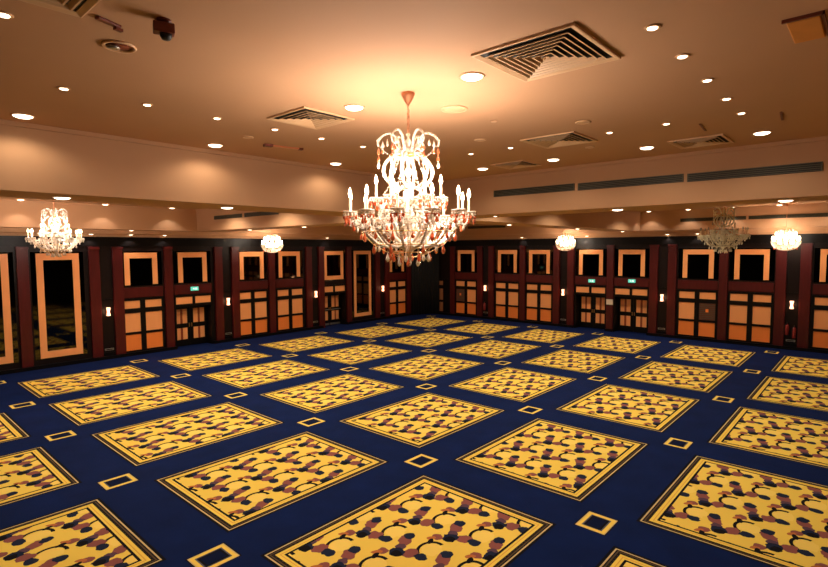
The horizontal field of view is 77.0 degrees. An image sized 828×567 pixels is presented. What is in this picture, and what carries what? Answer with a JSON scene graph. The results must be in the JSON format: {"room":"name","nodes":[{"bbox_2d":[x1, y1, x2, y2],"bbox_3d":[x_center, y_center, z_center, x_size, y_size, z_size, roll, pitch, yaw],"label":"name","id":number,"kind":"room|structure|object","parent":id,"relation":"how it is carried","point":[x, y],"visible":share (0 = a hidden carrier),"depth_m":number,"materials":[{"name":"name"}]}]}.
{"room":"hotel ballroom","nodes":[
{"label":"hotel ballroom","id":0,"kind":"room"},
{"bbox_2d":[0,236,410,374],"bbox_3d":[-11.226,0.422,27.648,0.870,5.630,36.000,3,5,42],"label":"wall","id":1,"kind":"structure","parent":0,"point":[104,286],"depth_m":26.08,"materials":[{"name":"brown wood"}]},
{"bbox_2d":[0,252,18,364],"bbox_3d":[-17.050,1.056,20.716,0.060,4.580,1.940,3,5,42],"label":"mirror","id":2,"kind":"object","parent":1,"relation":"attached to","point":[8,323],"visible":1,"depth_m":21.23,"materials":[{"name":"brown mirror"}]},
{"bbox_2d":[30,252,87,359],"bbox_3d":[-15.371,0.923,22.590,0.060,4.580,1.940,3,5,42],"label":"mirror","id":3,"kind":"object","parent":1,"relation":"attached to","point":[58,289],"visible":0.96,"depth_m":22.56,"materials":[{"name":"grey mirror"}]},
{"bbox_2d":[106,307,110,315],"bbox_3d":[-14.070,1.298,23.952,0.218,0.400,0.176,3,5,42],"label":"wall sconce","id":4,"kind":"object","parent":1,"relation":"attached to","point":[107,308],"visible":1,"depth_m":23.89,"materials":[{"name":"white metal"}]},
{"bbox_2d":[122,251,161,285],"bbox_3d":[-13.120,-0.722,25.015,0.060,1.640,1.940,3,5,42],"label":"framed mirror","id":5,"kind":"object","parent":1,"relation":"attached to","point":[140,268],"visible":1,"depth_m":25.05,"materials":[{"name":"grey mirror"}]},
{"bbox_2d":[124,296,165,352],"bbox_3d":[-13.101,1.972,25.189,0.070,2.560,1.980,3,5,42],"label":"door","id":6,"kind":"structure","parent":1,"relation":"in","point":[144,317],"depth_m":25.21,"materials":[{"name":"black wood"}]},
{"bbox_2d":[173,251,210,283],"bbox_3d":[-11.440,-0.855,26.889,0.060,1.640,1.940,3,5,42],"label":"framed mirror","id":7,"kind":"object","parent":1,"relation":"attached to","point":[188,266],"visible":1,"depth_m":26.86,"materials":[{"name":"grey mirror"}]},
{"bbox_2d":[174,293,213,348],"bbox_3d":[-11.627,1.908,27.252,0.600,2.720,2.000,3,5,42],"label":"door","id":8,"kind":"structure","parent":1,"relation":"in","point":[193,313],"depth_m":27.42,"materials":[{"name":"black wood"}]},
{"bbox_2d":[191,286,198,290],"bbox_3d":[-11.361,0.263,26.951,0.064,0.200,0.400,3,5,42],"label":"exit sign","id":9,"kind":"object","parent":1,"relation":"attached to","point":[197,287],"visible":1,"depth_m":26.92,"materials":[{"name":"teal plastic"}]},
{"bbox_2d":[239,251,266,279],"bbox_3d":[-9.174,-1.034,29.417,0.060,1.640,1.940,3,5,42],"label":"framed mirror","id":10,"kind":"object","parent":1,"relation":"attached to","point":[252,264],"visible":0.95,"depth_m":29.47,"materials":[{"name":"grey mirror"}]},
{"bbox_2d":[240,289,268,336],"bbox_3d":[-9.156,1.660,29.592,0.070,2.560,1.980,3,5,42],"label":"door","id":11,"kind":"structure","parent":1,"relation":"in","point":[254,311],"depth_m":29.62,"materials":[{"name":"orange wood"}]},
{"bbox_2d":[275,250,302,277],"bbox_3d":[-7.495,-1.167,31.291,0.060,1.640,1.940,3,5,42],"label":"framed mirror","id":12,"kind":"object","parent":1,"relation":"attached to","point":[288,263],"visible":0.91,"depth_m":31.27,"materials":[{"name":"grey mirror"}]},
{"bbox_2d":[276,287,304,331],"bbox_3d":[-7.477,1.528,31.466,0.070,2.560,1.980,3,5,42],"label":"door","id":13,"kind":"structure","parent":1,"relation":"in","point":[289,301],"depth_m":31.41,"materials":[{"name":"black wood"}]},
{"bbox_2d":[324,250,344,280],"bbox_3d":[-5.228,-1.191,33.830,0.060,1.950,1.940,3,5,42],"label":"framed mirror","id":14,"kind":"object","parent":1,"relation":"attached to","point":[334,260],"visible":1,"depth_m":33.89,"materials":[{"name":"grey mirror"}]},
{"bbox_2d":[325,284,345,325],"bbox_3d":[-5.415,1.417,34.183,0.600,2.720,2.000,3,5,42],"label":"door","id":15,"kind":"structure","parent":1,"relation":"in","point":[335,295],"depth_m":34.54,"materials":[{"name":"black wood"}]},
{"bbox_2d":[351,250,372,317],"bbox_3d":[-3.542,-0.012,35.791,0.060,4.580,1.940,3,5,42],"label":"mirror","id":16,"kind":"object","parent":1,"relation":"attached to","point":[361,260],"visible":0.97,"depth_m":35.77,"materials":[{"name":"grey mirror"}]},
{"bbox_2d":[390,280,405,315],"bbox_3d":[-1.259,1.036,38.405,0.070,2.560,1.980,3,5,42],"label":"door","id":17,"kind":"structure","parent":1,"relation":"in","point":[397,287],"depth_m":38.44,"materials":[{"name":"black wood"}]},
{"bbox_2d":[390,250,405,271],"bbox_3d":[-1.277,-1.658,38.230,0.060,1.640,1.940,3,5,42],"label":"framed mirror","id":18,"kind":"object","parent":1,"relation":"attached to","point":[394,267],"visible":0.64,"depth_m":38.34,"materials":[{"name":"grey mirror"}]},
{"bbox_2d":[411,242,438,314],"bbox_3d":[0.815,-0.384,39.709,2.213,5.480,0.432,-1,4,-15],"label":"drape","id":19,"kind":"object","parent":1,"relation":"hanging from","point":[424,277],"visible":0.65,"depth_m":39.83,"materials":[{"name":"black fabric"}]},
{"bbox_2d":[0,314,827,566],"bbox_3d":[0.354,3.866,18.053,31.380,0.100,36.800,3,5,42],"label":"floor","id":20,"kind":"structure","parent":0,"point":[420,440],"depth_m":12.70,"materials":[{"name":"carpet"}]},
{"bbox_2d":[0,0,827,240],"bbox_3d":[0.332,-2.531,17.418,31.080,1.490,36.500,3,5,42],"label":"ceiling","id":21,"kind":"structure","parent":0,"point":[243,63],"depth_m":7.57,"materials":[{"name":"paint"}]},
{"bbox_2d":[0,11,13,18],"bbox_3d":[-3.468,-2.264,4.397,0.146,0.025,0.146,3,5,42],"label":"recessed light","id":22,"kind":"object","parent":21,"relation":"in","point":[3,14],"visible":1,"depth_m":4.39,"materials":[{"name":"beige"}]},
{"bbox_2d":[10,113,34,118],"bbox_3d":[-5.778,-2.461,7.689,0.300,0.042,0.300,3,5,42],"label":"recessed light","id":23,"kind":"object","parent":21,"relation":"in","point":[17,115],"visible":1,"depth_m":7.63,"materials":[{"name":"beige"}]},
{"bbox_2d":[25,201,83,256],"bbox_3d":[-12.762,-2.044,18.496,1.704,2.225,1.704,0,4,7],"label":"crystal chandelier","id":24,"kind":"object","parent":21,"relation":"hanging from","point":[55,236],"visible":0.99,"depth_m":18.37,"materials":[{"name":"beige"}]},
{"bbox_2d":[20,0,100,17],"bbox_3d":[-2.784,-2.216,3.693,1.040,0.033,1.040,3,5,42],"label":"ceiling vent","id":25,"kind":"object","parent":21,"relation":"in","point":[78,8],"visible":1,"depth_m":4.20,"materials":[{"name":"beige metal"}]},
{"bbox_2d":[52,196,71,199],"bbox_3d":[-6.175,-1.492,9.136,0.300,0.042,0.300,3,5,42],"label":"recessed light","id":26,"kind":"object","parent":21,"relation":"in","point":[55,197],"visible":1,"depth_m":9.06,"materials":[{"name":"beige"}]},
{"bbox_2d":[57,86,70,90],"bbox_3d":[-4.311,-2.393,6.406,0.146,0.025,0.146,3,5,42],"label":"recessed light","id":27,"kind":"object","parent":21,"relation":"in","point":[59,87],"visible":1,"depth_m":6.38,"materials":[{"name":"beige"}]},
{"bbox_2d":[0,199,210,210],"bbox_3d":[-10.355,-2.959,15.803,13.900,0.070,14.300,3,5,42],"label":"trim","id":28,"kind":"structure","parent":21,"relation":"attached to","point":[0,199],"depth_m":22.46,"materials":[{"name":"paint"}]},
{"bbox_2d":[94,16,122,32],"bbox_3d":[-2.662,-2.266,4.548,0.060,0.050,0.240,1,4,22],"label":"bracket","id":29,"kind":"object","parent":21,"relation":"attached to","point":[116,27],"visible":1,"depth_m":4.55,"materials":[{"name":"brown metal"}]},
{"bbox_2d":[101,40,136,52],"bbox_3d":[-2.884,-2.311,5.094,0.310,0.040,0.310,3,5,42],"label":"recessed can","id":30,"kind":"object","parent":21,"relation":"attached to","point":[117,46],"visible":1,"depth_m":5.07,"materials":[{"name":"brown paint"}]},
{"bbox_2d":[142,103,152,106],"bbox_3d":[-3.657,-2.444,7.135,0.146,0.025,0.146,3,5,42],"label":"recessed light","id":31,"kind":"object","parent":21,"relation":"in","point":[143,104],"visible":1,"depth_m":7.10,"materials":[{"name":"beige"}]},
{"bbox_2d":[153,17,174,40],"bbox_3d":[-2.176,-2.207,4.528,0.170,0.170,0.120,-2,4,-28],"label":"security camera","id":32,"kind":"object","parent":21,"relation":"attached to","point":[164,27],"visible":1,"depth_m":4.49,"materials":[{"name":"brown metal"}]},
{"bbox_2d":[207,143,222,147],"bbox_3d":[-3.785,-2.619,9.913,0.300,0.042,0.300,3,5,42],"label":"recessed light","id":33,"kind":"object","parent":21,"relation":"in","point":[215,145],"visible":1,"depth_m":9.84,"materials":[{"name":"beige"}]},
{"bbox_2d":[214,213,241,219],"bbox_3d":[-8.504,-3.048,23.734,2.500,0.172,0.028,3,5,42],"label":"ceiling vent","id":34,"kind":"object","parent":21,"relation":"in","point":[230,215],"visible":1,"depth_m":23.69,"materials":[{"name":"black metal"}]},
{"bbox_2d":[242,136,253,138],"bbox_3d":[-2.946,-2.589,9.231,0.200,0.020,0.200,3,5,42],"label":"smoke detector","id":35,"kind":"object","parent":21,"relation":"attached to","point":[245,137],"visible":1,"depth_m":9.19,"materials":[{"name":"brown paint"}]},
{"bbox_2d":[244,212,278,216],"bbox_3d":[-6.454,-2.938,21.904,2.600,0.172,0.028,3,5,42],"label":"ceiling vent","id":36,"kind":"object","parent":21,"relation":"in","point":[251,214],"visible":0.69,"depth_m":22.00,"materials":[{"name":"black metal"}]},
{"bbox_2d":[261,234,282,252],"bbox_3d":[-7.715,-2.744,28.244,1.192,2.167,1.192,-1,4,-8],"label":"chandelier","id":37,"kind":"object","parent":21,"relation":"hanging from","point":[271,237],"visible":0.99,"depth_m":28.09,"materials":[{"name":"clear glass"}]},
{"bbox_2d":[263,143,302,150],"bbox_3d":[-2.520,-2.634,10.070,0.780,0.045,0.120,-3,5,-36],"label":"bracket","id":38,"kind":"object","parent":21,"relation":"attached to","point":[265,144],"visible":1,"depth_m":10.01,"materials":[{"name":"orange metal"}]},
{"bbox_2d":[267,106,354,129],"bbox_3d":[-1.570,-2.502,7.923,0.940,0.033,0.940,3,5,42],"label":"ceiling vent","id":39,"kind":"object","parent":21,"relation":"in","point":[304,116],"visible":1,"depth_m":7.88,"materials":[{"name":"beige metal"}]},
{"bbox_2d":[329,162,341,164],"bbox_3d":[-1.819,-2.774,12.107,0.300,0.042,0.300,3,5,42],"label":"recessed light","id":40,"kind":"object","parent":21,"relation":"in","point":[332,163],"visible":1,"depth_m":12.03,"materials":[{"name":"beige"}]},
{"bbox_2d":[344,104,364,110],"bbox_3d":[-0.842,-2.463,7.327,0.300,0.042,0.300,3,5,42],"label":"recessed light","id":41,"kind":"object","parent":21,"relation":"in","point":[352,107],"visible":1,"depth_m":7.26,"materials":[{"name":"beige"}]},
{"bbox_2d":[342,91,476,266],"bbox_3d":[-0.071,-1.336,6.756,1.704,2.225,1.704,-3,5,-36],"label":"crystal chandelier","id":42,"kind":"object","parent":21,"relation":"hanging from","point":[396,204],"visible":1,"depth_m":6.61,"materials":[{"name":"orange metal"}]},
{"bbox_2d":[396,193,398,206],"bbox_3d":[-0.190,-0.950,6.010,0.034,0.195,0.036,0,4,9],"label":"candle","id":43,"kind":"object","parent":42,"relation":"on","point":[397,194],"depth_m":6.00,"materials":[{"name":"white wax"}]},
{"bbox_2d":[457,195,459,208],"bbox_3d":[0.537,-0.972,6.289,0.036,0.195,0.034,3,5,39],"label":"candle","id":44,"kind":"object","parent":42,"relation":"on","point":[458,196],"depth_m":6.28,"materials":[{"name":"white wax"}]},
{"bbox_2d":[0,119,827,184],"bbox_3d":[-0.092,-2.408,6.646,10.970,0.070,14.300,3,5,42],"label":"trim","id":45,"kind":"structure","parent":21,"relation":"attached to","point":[2,122],"depth_m":10.60,"materials":[{"name":"paint"}]},
{"bbox_2d":[441,105,466,112],"bbox_3d":[0.574,-2.490,7.455,0.380,0.020,0.380,3,5,42],"label":"recessed light","id":46,"kind":"object","parent":21,"relation":"attached to","point":[453,108],"visible":1,"depth_m":7.42,"materials":[{"name":"brown paint"}]},
{"bbox_2d":[443,107,464,112],"bbox_3d":[0.574,-2.490,7.455,0.320,0.016,0.320,3,5,42],"label":"grille","id":47,"kind":"object","parent":46,"relation":"attached to","point":[445,109],"depth_m":7.43,"materials":[{"name":"beige metal"}]},
{"bbox_2d":[459,72,484,80],"bbox_3d":[0.674,-2.386,6.041,0.300,0.042,0.300,3,5,42],"label":"recessed light","id":48,"kind":"object","parent":21,"relation":"in","point":[469,76],"visible":1,"depth_m":5.98,"materials":[{"name":"beige"}]},
{"bbox_2d":[474,138,485,141],"bbox_3d":[1.220,-2.633,9.568,0.220,0.020,0.220,3,5,42],"label":"ceiling plate","id":49,"kind":"object","parent":21,"relation":"attached to","point":[480,139],"visible":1,"depth_m":9.55,"materials":[{"name":"brown paint"}]},
{"bbox_2d":[468,225,505,228],"bbox_3d":[4.975,-3.906,35.932,3.100,0.172,0.028,3,5,42],"label":"ceiling vent","id":50,"kind":"object","parent":21,"relation":"in","point":[490,226],"visible":0.92,"depth_m":35.80,"materials":[{"name":"black metal"}]},
{"bbox_2d":[490,160,541,168],"bbox_3d":[2.428,-2.819,12.399,0.880,0.033,0.880,3,5,42],"label":"ceiling vent","id":51,"kind":"object","parent":21,"relation":"in","point":[521,163],"visible":1,"depth_m":12.34,"materials":[{"name":"beige metal"}]},
{"bbox_2d":[494,183,574,196],"bbox_3d":[3.041,-2.398,13.434,2.310,0.172,0.028,3,5,42],"label":"ceiling vent","id":52,"kind":"object","parent":21,"relation":"in","point":[563,187],"visible":1,"depth_m":13.36,"materials":[{"name":"black metal"}]},
{"bbox_2d":[471,22,620,81],"bbox_3d":[1.376,-2.351,5.401,1.120,0.033,1.120,3,5,42],"label":"ceiling vent","id":53,"kind":"object","parent":21,"relation":"in","point":[569,47],"visible":1,"depth_m":5.34,"materials":[{"name":"beige metal"}]},
{"bbox_2d":[547,158,559,160],"bbox_3d":[3.139,-2.775,11.725,0.300,0.042,0.300,3,5,42],"label":"recessed light","id":54,"kind":"object","parent":21,"relation":"in","point":[551,159],"visible":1,"depth_m":11.65,"materials":[{"name":"beige"}]},
{"bbox_2d":[520,131,597,148],"bbox_3d":[2.683,-2.637,9.615,1.040,0.033,1.040,3,5,42],"label":"ceiling vent","id":55,"kind":"object","parent":21,"relation":"in","point":[570,138],"visible":1,"depth_m":9.57,"materials":[{"name":"beige metal"}]},
{"bbox_2d":[556,234,575,250],"bbox_3d":[9.143,-3.038,31.335,1.192,2.167,1.192,-1,4,-8],"label":"chandelier","id":56,"kind":"object","parent":21,"relation":"hanging from","point":[571,246],"visible":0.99,"depth_m":31.20,"materials":[{"name":"beige glass"}]},
{"bbox_2d":[575,120,590,124],"bbox_3d":[2.681,-2.555,8.264,0.240,0.020,0.240,3,5,42],"label":"ceiling plate","id":57,"kind":"object","parent":21,"relation":"attached to","point":[581,122],"visible":1,"depth_m":8.22,"materials":[{"name":"brown paint"}]},
{"bbox_2d":[578,174,683,190],"bbox_3d":[4.845,-2.292,11.825,2.350,0.172,0.028,3,5,42],"label":"ceiling vent","id":58,"kind":"object","parent":21,"relation":"in","point":[674,178],"visible":1,"depth_m":11.74,"materials":[{"name":"black metal"}]},
{"bbox_2d":[639,146,654,149],"bbox_3d":[4.645,-2.694,10.381,0.300,0.042,0.300,3,5,42],"label":"recessed light","id":59,"kind":"object","parent":21,"relation":"in","point":[643,147],"visible":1,"depth_m":10.32,"materials":[{"name":"beige"}]},
{"bbox_2d":[644,24,660,30],"bbox_3d":[2.165,-2.316,4.724,0.146,0.025,0.146,3,5,42],"label":"recessed light","id":60,"kind":"object","parent":21,"relation":"in","point":[652,27],"visible":1,"depth_m":4.70,"materials":[{"name":"white"}]},
{"bbox_2d":[675,53,689,58],"bbox_3d":[2.804,-2.366,5.438,0.146,0.025,0.146,3,5,42],"label":"recessed light","id":61,"kind":"object","parent":21,"relation":"in","point":[685,55],"visible":1,"depth_m":5.41,"materials":[{"name":"beige"}]},
{"bbox_2d":[667,134,733,148],"bbox_3d":[5.406,-2.664,9.808,0.920,0.033,0.920,3,5,42],"label":"ceiling vent","id":62,"kind":"object","parent":21,"relation":"in","point":[718,139],"visible":1,"depth_m":9.76,"materials":[{"name":"beige metal"}]},
{"bbox_2d":[700,78,713,82],"bbox_3d":[3.504,-2.422,6.218,0.146,0.025,0.146,3,5,42],"label":"recessed light","id":63,"kind":"object","parent":21,"relation":"in","point":[706,80],"visible":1,"depth_m":6.19,"materials":[{"name":"beige"}]},
{"bbox_2d":[680,216,745,221],"bbox_3d":[15.301,-3.312,26.721,3.000,0.172,0.028,3,5,42],"label":"ceiling vent","id":64,"kind":"object","parent":21,"relation":"in","point":[736,217],"visible":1,"depth_m":26.83,"materials":[{"name":"black metal"}]},
{"bbox_2d":[697,206,750,252],"bbox_3d":[11.710,-2.252,19.679,1.704,2.225,1.704,-1,4,-6],"label":"crystal chandelier","id":65,"kind":"object","parent":21,"relation":"hanging from","point":[721,233],"visible":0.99,"depth_m":19.54,"materials":[{"name":"orange metal"}]},
{"bbox_2d":[720,97,732,100],"bbox_3d":[4.204,-2.477,6.999,0.146,0.025,0.146,3,5,42],"label":"recessed light","id":66,"kind":"object","parent":21,"relation":"in","point":[725,98],"visible":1,"depth_m":6.97,"materials":[{"name":"beige"}]},
{"bbox_2d":[627,203,827,212],"bbox_3d":[11.137,-3.296,19.177,10.970,0.070,16.800,3,5,42],"label":"trim","id":67,"kind":"structure","parent":21,"relation":"attached to","point":[811,203],"depth_m":25.92,"materials":[{"name":"paint"}]},
{"bbox_2d":[687,161,822,181],"bbox_3d":[6.616,-2.187,10.245,2.260,0.172,0.028,3,5,42],"label":"ceiling vent","id":68,"kind":"object","parent":21,"relation":"in","point":[812,166],"visible":1,"depth_m":10.16,"materials":[{"name":"black metal"}]},
{"bbox_2d":[752,131,771,135],"bbox_3d":[6.083,-2.617,9.097,0.300,0.042,0.300,3,5,42],"label":"recessed light","id":69,"kind":"object","parent":21,"relation":"in","point":[759,133],"visible":1,"depth_m":9.03,"materials":[{"name":"white"}]},
{"bbox_2d":[777,199,793,201],"bbox_3d":[7.449,-1.650,10.430,0.300,0.042,0.300,3,5,42],"label":"recessed light","id":70,"kind":"object","parent":21,"relation":"in","point":[788,200],"visible":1,"depth_m":10.36,"materials":[{"name":"beige"}]},
{"bbox_2d":[770,204,801,250],"bbox_3d":[17.247,-2.603,24.104,1.192,2.167,1.192,0,4,1],"label":"chandelier","id":71,"kind":"object","parent":21,"relation":"hanging from","point":[786,233],"visible":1,"depth_m":23.97,"materials":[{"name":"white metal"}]},
{"bbox_2d":[770,233,801,250],"bbox_3d":[17.251,-1.928,24.149,1.210,0.814,1.210,3,5,42],"label":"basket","id":72,"kind":"object","parent":71,"relation":"on","point":[785,235],"depth_m":23.94,"materials":[{"name":"beige glass"}]},
{"bbox_2d":[748,213,827,218],"bbox_3d":[17.836,-3.175,24.459,3.600,0.172,0.028,3,5,42],"label":"ceiling vent","id":73,"kind":"object","parent":21,"relation":"in","point":[808,214],"visible":1,"depth_m":24.55,"materials":[{"name":"black metal"}]},
{"bbox_2d":[781,10,827,43],"bbox_3d":[3.587,-2.322,4.753,0.300,0.030,0.680,3,5,42],"label":"access hatch","id":74,"kind":"object","parent":21,"relation":"attached to","point":[803,28],"visible":1,"depth_m":4.66,"materials":[{"name":"orange wood"}]},
{"bbox_2d":[428,233,827,353],"bbox_3d":[14.004,0.160,29.580,34.500,5.630,0.870,3,5,42],"label":"wall","id":75,"kind":"structure","parent":0,"point":[794,269],"depth_m":29.33,"materials":[{"name":"brown wood"}]},
{"bbox_2d":[439,279,449,312],"bbox_3d":[2.017,0.915,39.972,1.980,2.560,0.070,3,5,42],"label":"door","id":76,"kind":"structure","parent":75,"relation":"in","point":[444,294],"depth_m":39.64,"materials":[{"name":"black wood"}]},
{"bbox_2d":[455,279,476,315],"bbox_3d":[3.836,1.013,38.348,1.980,2.560,0.070,3,5,42],"label":"door","id":77,"kind":"structure","parent":75,"relation":"in","point":[465,290],"depth_m":38.31,"materials":[{"name":"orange wood"}]},
{"bbox_2d":[456,289,464,300],"bbox_3d":[3.458,0.854,38.670,0.775,0.859,0.020,3,5,42],"label":"grille","id":78,"kind":"object","parent":77,"relation":"attached to","point":[460,293],"depth_m":38.67,"materials":[{"name":"brown metal"}]},
{"bbox_2d":[456,249,476,271],"bbox_3d":[3.825,-1.682,38.174,1.940,1.640,0.060,3,5,42],"label":"framed mirror","id":79,"kind":"object","parent":75,"relation":"attached to","point":[466,259],"visible":1,"depth_m":38.15,"materials":[{"name":"grey mirror"}]},
{"bbox_2d":[494,281,518,319],"bbox_3d":[6.438,1.152,36.027,1.980,2.560,0.070,3,5,42],"label":"door","id":80,"kind":"structure","parent":75,"relation":"in","point":[506,293],"depth_m":36.00,"materials":[{"name":"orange wood"}]},
{"bbox_2d":[495,249,519,272],"bbox_3d":[6.427,-1.542,35.852,1.940,1.640,0.060,3,5,42],"label":"framed mirror","id":81,"kind":"object","parent":75,"relation":"attached to","point":[506,260],"visible":1,"depth_m":35.84,"materials":[{"name":"grey mirror"}]},
{"bbox_2d":[525,283,552,322],"bbox_3d":[8.257,1.250,34.403,1.980,2.560,0.070,3,5,42],"label":"door","id":82,"kind":"structure","parent":75,"relation":"in","point":[538,296],"depth_m":34.37,"materials":[{"name":"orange wood"}]},
{"bbox_2d":[526,249,552,273],"bbox_3d":[8.246,-1.444,34.229,1.940,1.640,0.060,3,5,42],"label":"framed mirror","id":83,"kind":"object","parent":75,"relation":"attached to","point":[538,261],"visible":1,"depth_m":34.22,"materials":[{"name":"grey mirror"}]},
{"bbox_2d":[574,285,605,330],"bbox_3d":[11.043,1.455,32.291,2.000,2.720,0.600,3,5,42],"label":"door","id":84,"kind":"structure","parent":75,"relation":"in","point":[590,300],"depth_m":32.47,"materials":[{"name":"black wood"}]},
{"bbox_2d":[576,249,606,275],"bbox_3d":[10.848,-1.305,31.907,1.940,1.640,0.060,3,5,42],"label":"framed mirror","id":85,"kind":"object","parent":75,"relation":"attached to","point":[590,262],"visible":1,"depth_m":31.88,"materials":[{"name":"grey mirror"}]},
{"bbox_2d":[606,299,612,304],"bbox_3d":[11.712,1.106,31.156,0.410,0.330,0.020,3,5,42],"label":"notice","id":86,"kind":"object","parent":75,"relation":"attached to","point":[608,301],"visible":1,"depth_m":31.15,"materials":[{"name":"beige paper"}]},
{"bbox_2d":[613,286,648,334],"bbox_3d":[12.862,1.553,30.668,2.000,2.720,0.600,3,5,42],"label":"door","id":87,"kind":"structure","parent":75,"relation":"in","point":[630,304],"depth_m":30.82,"materials":[{"name":"black wood"}]},
{"bbox_2d":[615,249,649,276],"bbox_3d":[12.667,-1.207,30.284,1.940,1.640,0.060,3,5,42],"label":"framed mirror","id":88,"kind":"object","parent":75,"relation":"attached to","point":[628,262],"visible":1,"depth_m":30.27,"materials":[{"name":"grey mirror"}]},
{"bbox_2d":[676,289,717,338],"bbox_3d":[15.280,1.627,28.137,1.980,2.560,0.070,3,5,42],"label":"door","id":89,"kind":"structure","parent":75,"relation":"in","point":[697,310],"depth_m":28.09,"materials":[{"name":"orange wood"}]},
{"bbox_2d":[699,303,714,319],"bbox_3d":[15.651,1.508,27.789,0.775,0.859,0.020,3,5,42],"label":"grille","id":90,"kind":"object","parent":89,"relation":"attached to","point":[706,310],"depth_m":27.79,"materials":[{"name":"brown metal"}]},
{"bbox_2d":[678,248,718,278],"bbox_3d":[15.269,-1.067,27.962,1.940,1.640,0.060,3,5,42],"label":"framed mirror","id":91,"kind":"object","parent":75,"relation":"attached to","point":[694,263],"visible":0.93,"depth_m":27.95,"materials":[{"name":"grey mirror"}]},
{"bbox_2d":[726,291,773,344],"bbox_3d":[17.099,1.725,26.513,1.980,2.560,0.070,3,5,42],"label":"door","id":92,"kind":"structure","parent":75,"relation":"in","point":[749,314],"depth_m":26.46,"materials":[{"name":"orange wood"}]},
{"bbox_2d":[729,248,774,280],"bbox_3d":[17.088,-0.970,26.339,1.940,1.640,0.060,3,5,42],"label":"framed mirror","id":93,"kind":"object","parent":75,"relation":"attached to","point":[753,264],"visible":0.93,"depth_m":26.32,"materials":[{"name":"grey mirror"}]},
{"bbox_2d":[784,322,788,334],"bbox_3d":[18.212,2.200,25.442,0.197,0.620,0.210,3,5,42],"label":"fire extinguisher","id":94,"kind":"object","parent":75,"relation":"attached to","point":[786,327],"visible":1,"depth_m":25.37,"materials":[{"name":"red metal"}]},
{"bbox_2d":[791,325,795,337],"bbox_3d":[18.429,2.332,25.257,0.197,0.620,0.210,3,5,42],"label":"fire extinguisher","id":95,"kind":"object","parent":75,"relation":"attached to","point":[793,330],"visible":1,"depth_m":25.19,"materials":[{"name":"red metal"}]},
{"bbox_2d":[810,295,827,349],"bbox_3d":[19.701,1.864,24.192,1.980,2.560,0.070,3,5,42],"label":"door","id":96,"kind":"structure","parent":75,"relation":"in","point":[818,336],"depth_m":24.63,"materials":[{"name":"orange wood"}]},
{"bbox_2d":[813,248,827,282],"bbox_3d":[19.690,-0.830,24.017,1.940,1.640,0.060,3,5,42],"label":"framed mirror","id":97,"kind":"object","parent":75,"relation":"attached to","point":[821,254],"visible":1,"depth_m":24.47,"materials":[{"name":"grey mirror"}]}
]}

